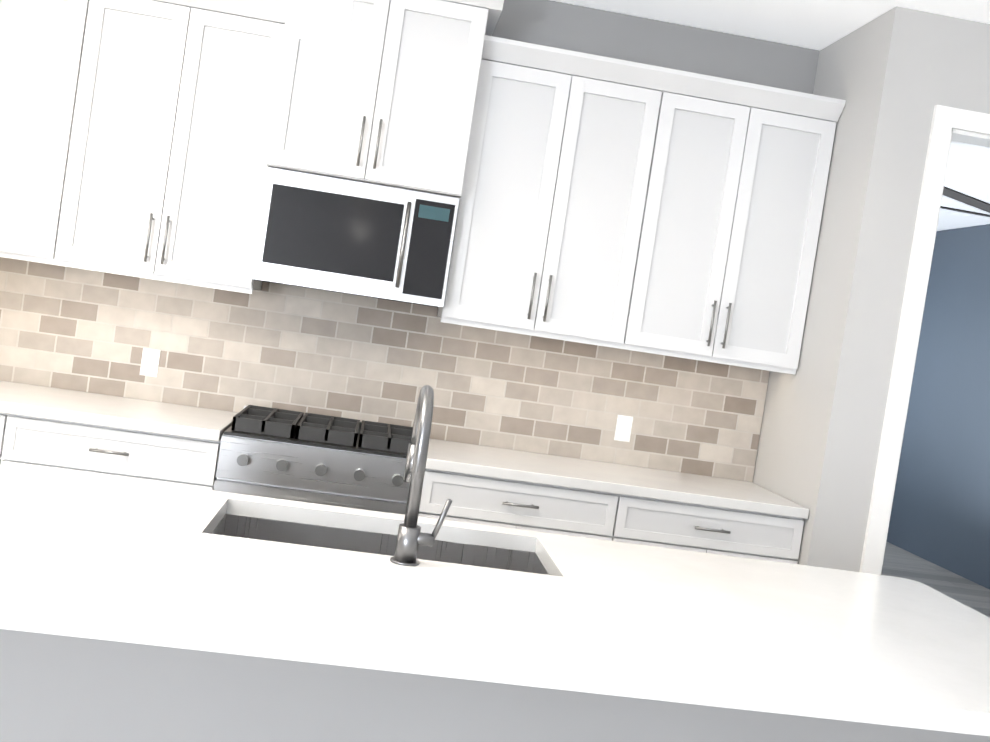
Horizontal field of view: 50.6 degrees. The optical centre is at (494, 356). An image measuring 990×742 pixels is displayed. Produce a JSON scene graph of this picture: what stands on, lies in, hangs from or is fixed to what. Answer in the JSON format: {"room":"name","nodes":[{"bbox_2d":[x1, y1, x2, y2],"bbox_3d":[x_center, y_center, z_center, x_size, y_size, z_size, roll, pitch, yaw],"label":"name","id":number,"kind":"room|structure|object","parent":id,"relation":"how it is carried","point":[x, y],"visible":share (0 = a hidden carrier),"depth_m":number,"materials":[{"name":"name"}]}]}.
{"room":"kitchen","nodes":[
{"label":"kitchen","id":0,"kind":"room"},
{"bbox_2d":[0,0,819,481],"bbox_3d":[-0.546,-0.435,4.572,3.930,3.330,0.120,8,2,-7],"label":"wall","id":1,"kind":"structure","parent":0,"point":[654,42],"depth_m":4.61,"materials":[{"name":"grey paint"}]},
{"bbox_2d":[0,0,107,263],"bbox_3d":[-1.988,-0.990,4.158,0.821,1.130,0.326,8,2,-7],"label":"upper cabinet","id":2,"kind":"object","parent":1,"relation":"attached to","point":[50,49],"depth_m":4.03,"materials":[{"name":"white wood"}]},
{"bbox_2d":[72,0,283,291],"bbox_3d":[-1.301,-0.891,4.239,0.821,1.130,0.326,8,2,-7],"label":"upper cabinet","id":3,"kind":"object","parent":1,"relation":"attached to","point":[174,179],"depth_m":4.09,"materials":[{"name":"white wood"}]},
{"bbox_2d":[260,0,495,203],"bbox_3d":[-0.469,-1.091,4.250,0.760,0.810,0.466,8,2,-7],"label":"upper cabinet","id":4,"kind":"object","parent":1,"relation":"attached to","point":[396,105],"depth_m":4.03,"materials":[{"name":"white wood"}]},
{"bbox_2d":[252,167,458,306],"bbox_3d":[-0.561,-0.469,4.270,0.752,0.439,0.433,8,2,-7],"label":"microwave","id":5,"kind":"object","parent":4,"relation":"attached to","point":[326,233],"visible":1,"depth_m":4.09,"materials":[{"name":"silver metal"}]},
{"bbox_2d":[0,257,769,481],"bbox_3d":[-0.631,-0.200,4.499,3.800,1.005,0.022,8,2,-7],"label":"backsplash","id":6,"kind":"structure","parent":1,"relation":"attached to","point":[303,349],"depth_m":4.52,"materials":[{"name":"tile"}]},
{"bbox_2d":[437,36,683,351],"bbox_3d":[0.254,-0.665,4.420,0.821,1.130,0.326,8,2,-7],"label":"upper cabinet","id":7,"kind":"object","parent":1,"relation":"attached to","point":[622,204],"depth_m":4.26,"materials":[{"name":"white wood"}]},
{"bbox_2d":[644,71,843,371],"bbox_3d":[0.939,-0.565,4.501,0.817,1.130,0.326,8,2,-7],"label":"upper cabinet","id":8,"kind":"object","parent":1,"relation":"attached to","point":[748,174],"depth_m":4.35,"materials":[{"name":"white wood"}]},
{"bbox_2d":[553,0,989,230],"bbox_3d":[1.669,-1.520,3.293,9.220,0.450,13.840,8,2,-7],"label":"ceiling","id":9,"kind":"structure","parent":0,"point":[817,24],"depth_m":4.44,"materials":[{"name":"white paint"}]},
{"bbox_2d":[940,186,989,216],"bbox_3d":[2.812,-0.890,5.539,1.228,0.599,1.277,8,2,-7],"label":"ceiling fan","id":10,"kind":"object","parent":9,"relation":"hanging from","point":[966,199],"visible":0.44,"depth_m":5.51,"materials":[{"name":"grey"}]},
{"bbox_2d":[752,15,880,505],"bbox_3d":[1.365,-0.146,4.444,0.120,3.330,0.580,8,2,-7],"label":"wall","id":11,"kind":"structure","parent":0,"point":[792,401],"depth_m":4.32,"materials":[{"name":"grey paint"}]},
{"bbox_2d":[797,6,989,571],"bbox_3d":[3.566,0.185,4.349,4.520,3.330,0.120,8,2,-7],"label":"wall","id":12,"kind":"structure","parent":0,"point":[925,63],"depth_m":4.04,"materials":[{"name":"grey paint"}]},
{"bbox_2d":[859,105,989,574],"bbox_3d":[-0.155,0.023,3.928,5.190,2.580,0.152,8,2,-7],"label":"door frame","id":13,"kind":"structure","parent":12,"relation":"attached to","point":[949,125],"depth_m":4.04,"materials":[{"name":"white wood"}]},
{"bbox_2d":[881,542,989,616],"bbox_3d":[1.204,1.599,3.393,9.220,0.100,13.840,8,2,-7],"label":"floor","id":14,"kind":"structure","parent":0,"point":[899,562],"depth_m":8.13,"materials":[{"name":"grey wood"}]},
{"bbox_2d":[0,413,7,468],"bbox_3d":[-2.233,0.569,4.056,0.760,0.880,0.626,8,2,-7],"label":"base cabinet","id":15,"kind":"object","parent":14,"relation":"on","point":[3,416],"depth_m":3.78,"materials":[{"name":"white wood"}]},
{"bbox_2d":[0,381,237,440],"bbox_3d":[-1.793,0.170,4.064,1.522,0.040,0.635,8,2,-7],"label":"countertop","id":16,"kind":"structure","parent":15,"relation":"on","point":[29,400],"depth_m":3.93,"materials":[{"name":"white stone"}]},
{"bbox_2d":[0,414,220,490],"bbox_3d":[-1.516,0.674,4.140,0.821,0.880,0.626,8,2,-7],"label":"base cabinet","id":17,"kind":"object","parent":14,"relation":"on","point":[27,443],"depth_m":3.82,"materials":[{"name":"white wood"}]},
{"bbox_2d":[214,405,412,514],"bbox_3d":[-0.727,0.746,4.178,0.752,0.968,0.676,8,2,-7],"label":"range","id":18,"kind":"object","parent":14,"relation":"on","point":[268,452],"visible":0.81,"depth_m":3.91,"materials":[{"name":"silver metal"}]},
{"bbox_2d":[0,509,989,741],"bbox_3d":[-0.098,0.940,2.428,2.222,0.880,0.804,8,2,-7],"label":"kitchen island","id":19,"kind":"object","parent":14,"relation":"on","point":[53,689],"depth_m":2.01,"materials":[{"name":"grey wood"}]},
{"bbox_2d":[0,470,989,736],"bbox_3d":[0.060,0.504,2.267,2.400,0.040,1.100,8,2,-7],"label":"island countertop","id":20,"kind":"structure","parent":19,"relation":"on","point":[113,561],"depth_m":2.00,"materials":[{"name":"white stone"}]},
{"bbox_2d":[388,385,451,564],"bbox_3d":[-0.154,0.256,2.356,0.113,0.380,0.261,8,2,-7],"label":"faucet","id":21,"kind":"object","parent":20,"relation":"on","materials":[{"name":"silver metal"}]},
{"bbox_2d":[418,468,637,543],"bbox_3d":[0.038,0.899,4.322,0.821,0.880,0.626,8,2,-7],"label":"base cabinet","id":22,"kind":"object","parent":14,"relation":"on","point":[499,502],"depth_m":4.00,"materials":[{"name":"white wood"}]},
{"bbox_2d":[426,439,808,518],"bbox_3d":[0.451,0.495,4.327,1.514,0.040,0.635,8,2,-7],"label":"countertop","id":23,"kind":"structure","parent":22,"relation":"on","point":[510,464],"depth_m":4.12,"materials":[{"name":"white stone"}]},
{"bbox_2d":[634,497,803,563],"bbox_3d":[0.723,0.999,4.402,0.817,0.880,0.626,8,2,-7],"label":"base cabinet","id":24,"kind":"object","parent":14,"relation":"on","point":[660,523],"depth_m":4.09,"materials":[{"name":"white wood"}]},
{"bbox_2d":[886,224,989,589],"bbox_3d":[2.897,0.313,4.347,3.000,2.880,0.010,8,2,-7],"label":"wall","id":25,"kind":"structure","parent":0,"point":[940,514],"depth_m":4.20,"materials":[{"name":"blue paint"}]}
]}

